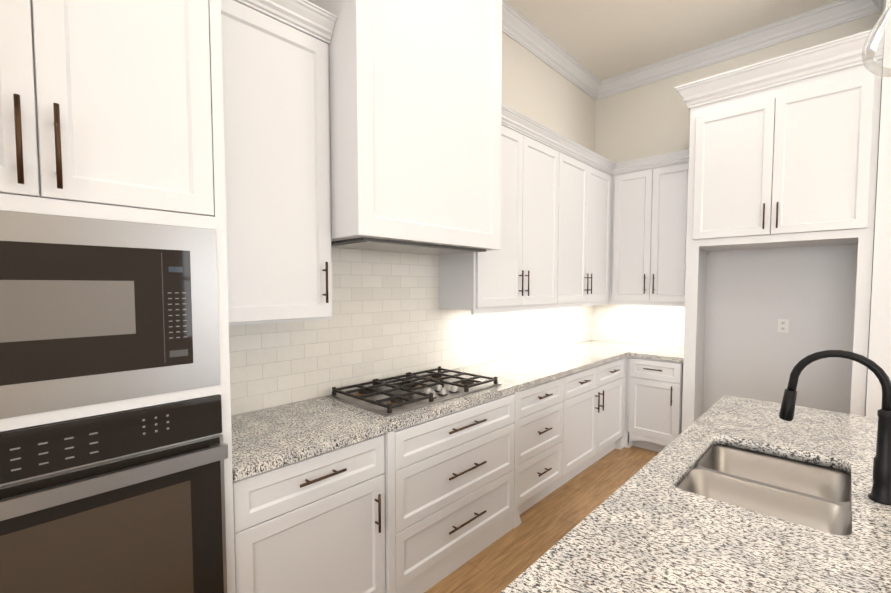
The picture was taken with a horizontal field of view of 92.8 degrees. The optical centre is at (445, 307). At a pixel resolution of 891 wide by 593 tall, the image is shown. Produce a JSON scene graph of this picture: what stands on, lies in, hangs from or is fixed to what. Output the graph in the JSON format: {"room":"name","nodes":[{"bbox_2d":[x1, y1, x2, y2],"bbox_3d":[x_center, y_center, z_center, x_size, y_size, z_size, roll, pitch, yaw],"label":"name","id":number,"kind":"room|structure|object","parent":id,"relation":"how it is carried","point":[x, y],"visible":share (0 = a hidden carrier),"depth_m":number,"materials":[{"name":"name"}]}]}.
{"room":"kitchen","nodes":[
{"label":"kitchen","id":0,"kind":"room"},
{"bbox_2d":[232,32,595,415],"bbox_3d":[-1.822,-0.404,1.243,0.120,3.750,10.270,3,4,43],"label":"wall","id":1,"kind":"structure","parent":0,"point":[535,88],"depth_m":3.99,"materials":[{"name":"beige paint"}]},
{"bbox_2d":[221,0,336,325],"bbox_3d":[-0.833,-0.627,1.888,0.396,1.380,0.578,3,4,43],"label":"upper cabinet","id":2,"kind":"object","parent":1,"relation":"attached to","point":[275,53],"depth_m":1.81,"materials":[{"name":"white wood"}]},
{"bbox_2d":[307,0,501,254],"bbox_3d":[-0.176,-1.331,2.361,0.651,2.002,1.279,3,4,43],"label":"range hood","id":3,"kind":"object","parent":1,"relation":"attached to","point":[415,94],"visible":0.9,"depth_m":2.13,"materials":[{"name":"white painted wood"}]},
{"bbox_2d":[229,247,592,415],"bbox_3d":[0.254,0.009,3.363,0.008,0.886,4.170,3,4,43],"label":"backsplash","id":4,"kind":"structure","parent":1,"relation":"attached to","point":[390,318],"depth_m":2.64,"materials":[{"name":"tile"}]},
{"bbox_2d":[439,108,560,314],"bbox_3d":[0.458,-0.681,3.289,0.340,1.410,1.068,3,4,43],"label":"upper cabinet","id":5,"kind":"object","parent":1,"relation":"attached to","point":[524,275],"depth_m":3.14,"materials":[{"name":"white wood"}]},
{"bbox_2d":[502,0,605,99],"bbox_3d":[-1.771,-2.204,1.036,0.115,0.135,10.170,3,4,43],"label":"crown molding","id":6,"kind":"structure","parent":1,"relation":"attached to","point":[522,31],"depth_m":3.89,"materials":[{"name":"white wood"}]},
{"bbox_2d":[561,136,612,307],"bbox_3d":[1.193,-0.720,4.064,0.340,1.410,1.070,3,4,43],"label":"upper cabinet","id":7,"kind":"object","parent":1,"relation":"attached to","point":[581,225],"depth_m":3.92,"materials":[{"name":"white wood"}]},
{"bbox_2d":[424,446,658,592],"bbox_3d":[1.766,1.580,0.095,7.200,0.100,13.400,3,4,43],"label":"floor","id":8,"kind":"structure","parent":0,"point":[549,521],"depth_m":2.72,"materials":[{"name":"brown wood"}]},
{"bbox_2d":[0,0,235,592],"bbox_3d":[-1.208,-0.087,1.298,0.713,3.110,0.965,3,4,43],"label":"tall cabinet","id":9,"kind":"object","parent":8,"relation":"on","point":[116,473],"visible":1,"depth_m":1.18,"materials":[{"name":"white wood"}]},
{"bbox_2d":[0,210,219,418],"bbox_3d":[-1.027,0.016,1.091,0.030,0.505,0.817,3,4,43],"label":"microwave","id":10,"kind":"object","parent":9,"relation":"in","point":[98,311],"depth_m":1.16,"materials":[{"name":"silver metal"}]},
{"bbox_2d":[0,394,227,592],"bbox_3d":[-1.004,0.683,1.102,0.095,0.761,0.817,3,4,43],"label":"wall oven","id":11,"kind":"object","parent":9,"relation":"in","point":[133,498],"depth_m":1.19,"materials":[{"name":"black metal"}]},
{"bbox_2d":[233,364,682,592],"bbox_3d":[0.651,0.947,3.033,1.099,0.873,4.166,3,4,43],"label":"base cabinet","id":12,"kind":"object","parent":8,"relation":"on","point":[409,543],"depth_m":2.21,"materials":[{"name":"white wood"}]},
{"bbox_2d":[231,340,683,539],"bbox_3d":[0.658,0.491,2.999,1.108,0.040,4.159,3,4,43],"label":"countertop","id":13,"kind":"structure","parent":12,"relation":"on","point":[320,462],"depth_m":2.07,"materials":[{"name":"grey stone"}]},
{"bbox_2d":[327,366,500,416],"bbox_3d":[-0.156,0.467,2.516,0.537,0.053,0.905,3,4,43],"label":"cooktop","id":14,"kind":"object","parent":13,"relation":"in","point":[410,391],"visible":1,"depth_m":2.40,"materials":[{"name":"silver metal"}]},
{"bbox_2d":[500,395,890,592],"bbox_3d":[0.983,1.032,0.915,1.220,0.914,3.050,3,4,43],"label":"island countertop","id":15,"kind":"structure","parent":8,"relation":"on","point":[649,527],"depth_m":1.06,"materials":[{"name":"white stone"}]},
{"bbox_2d":[677,444,850,535],"bbox_3d":[1.065,0.690,1.419,0.473,0.200,0.710,3,4,43],"label":"double-bowl sink","id":16,"kind":"object","parent":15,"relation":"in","point":[812,496],"visible":0.25,"depth_m":1.51,"materials":[{"name":"silver metal"}]},
{"bbox_2d":[779,350,890,505],"bbox_3d":[1.191,0.341,1.283,0.290,0.426,0.059,3,4,43],"label":"faucet","id":17,"kind":"object","parent":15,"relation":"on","point":[880,493],"visible":1,"depth_m":1.22,"materials":[{"name":"black metal"}]},
{"bbox_2d":[674,26,884,432],"bbox_3d":[2.609,-0.235,3.472,1.222,3.190,0.748,3,4,43],"label":"tall cabinet","id":18,"kind":"object","parent":8,"relation":"on","point":[782,178],"visible":0.92,"depth_m":3.39,"materials":[{"name":"white wood"}]},
{"bbox_2d":[505,0,838,80],"bbox_3d":[1.697,-1.777,-0.144,7.200,1.070,13.200,3,4,43],"label":"ceiling","id":19,"kind":"structure","parent":0,"point":[602,40],"depth_m":3.59,"materials":[{"name":"white paint"}]},
{"bbox_2d":[862,0,890,76],"bbox_3d":[1.440,-1.513,1.272,0.230,1.536,0.230,3,4,43],"label":"pendant light","id":20,"kind":"object","parent":19,"relation":"hanging from","point":[871,64],"visible":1,"depth_m":1.40,"materials":[{"name":"clear"}]},
{"bbox_2d":[592,12,881,347],"bbox_3d":[4.257,-0.466,2.480,7.000,3.750,0.108,3,4,43],"label":"wall","id":21,"kind":"structure","parent":0,"point":[649,120],"depth_m":4.38,"materials":[{"name":"beige paint"}]},
{"bbox_2d":[592,304,684,347],"bbox_3d":[2.091,0.153,4.498,1.109,0.486,0.008,3,4,43],"label":"backsplash","id":22,"kind":"structure","parent":21,"relation":"attached to","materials":[{"name":"tile"}]},
{"bbox_2d":[609,149,688,306],"bbox_3d":[2.094,-0.726,4.204,0.728,1.410,0.349,3,4,43],"label":"upper cabinet","id":23,"kind":"object","parent":21,"relation":"attached to","point":[650,194],"depth_m":4.08,"materials":[{"name":"white wood"}]},
{"bbox_2d":[602,0,882,96],"bbox_3d":[2.504,-2.346,3.908,2.124,0.135,0.115,3,4,43],"label":"crown molding","id":24,"kind":"structure","parent":21,"relation":"attached to","point":[839,12],"depth_m":3.77,"materials":[{"name":"white wood"}]},
{"bbox_2d":[777,319,788,332],"bbox_3d":[2.928,0.160,3.683,0.075,0.115,0.008,3,4,43],"label":"electrical outlet plate","id":25,"kind":"object","parent":21,"relation":"attached to","point":[783,325],"depth_m":3.68,"materials":[{"name":"white plastic"}]},
{"bbox_2d":[865,0,890,417],"bbox_3d":[4.172,-0.547,4.122,0.126,3.750,3.700,3,4,43],"label":"wall","id":26,"kind":"structure","parent":0,"point":[879,347],"depth_m":2.80,"materials":[{"name":"white paint"}]},
{"bbox_2d":[858,0,882,11],"bbox_3d":[2.963,-2.298,2.929,0.121,0.135,0.665,3,4,43],"label":"crown molding","id":27,"kind":"structure","parent":26,"relation":"attached to","point":[863,5],"depth_m":3.24,"materials":[{"name":"white wood"}]}
]}

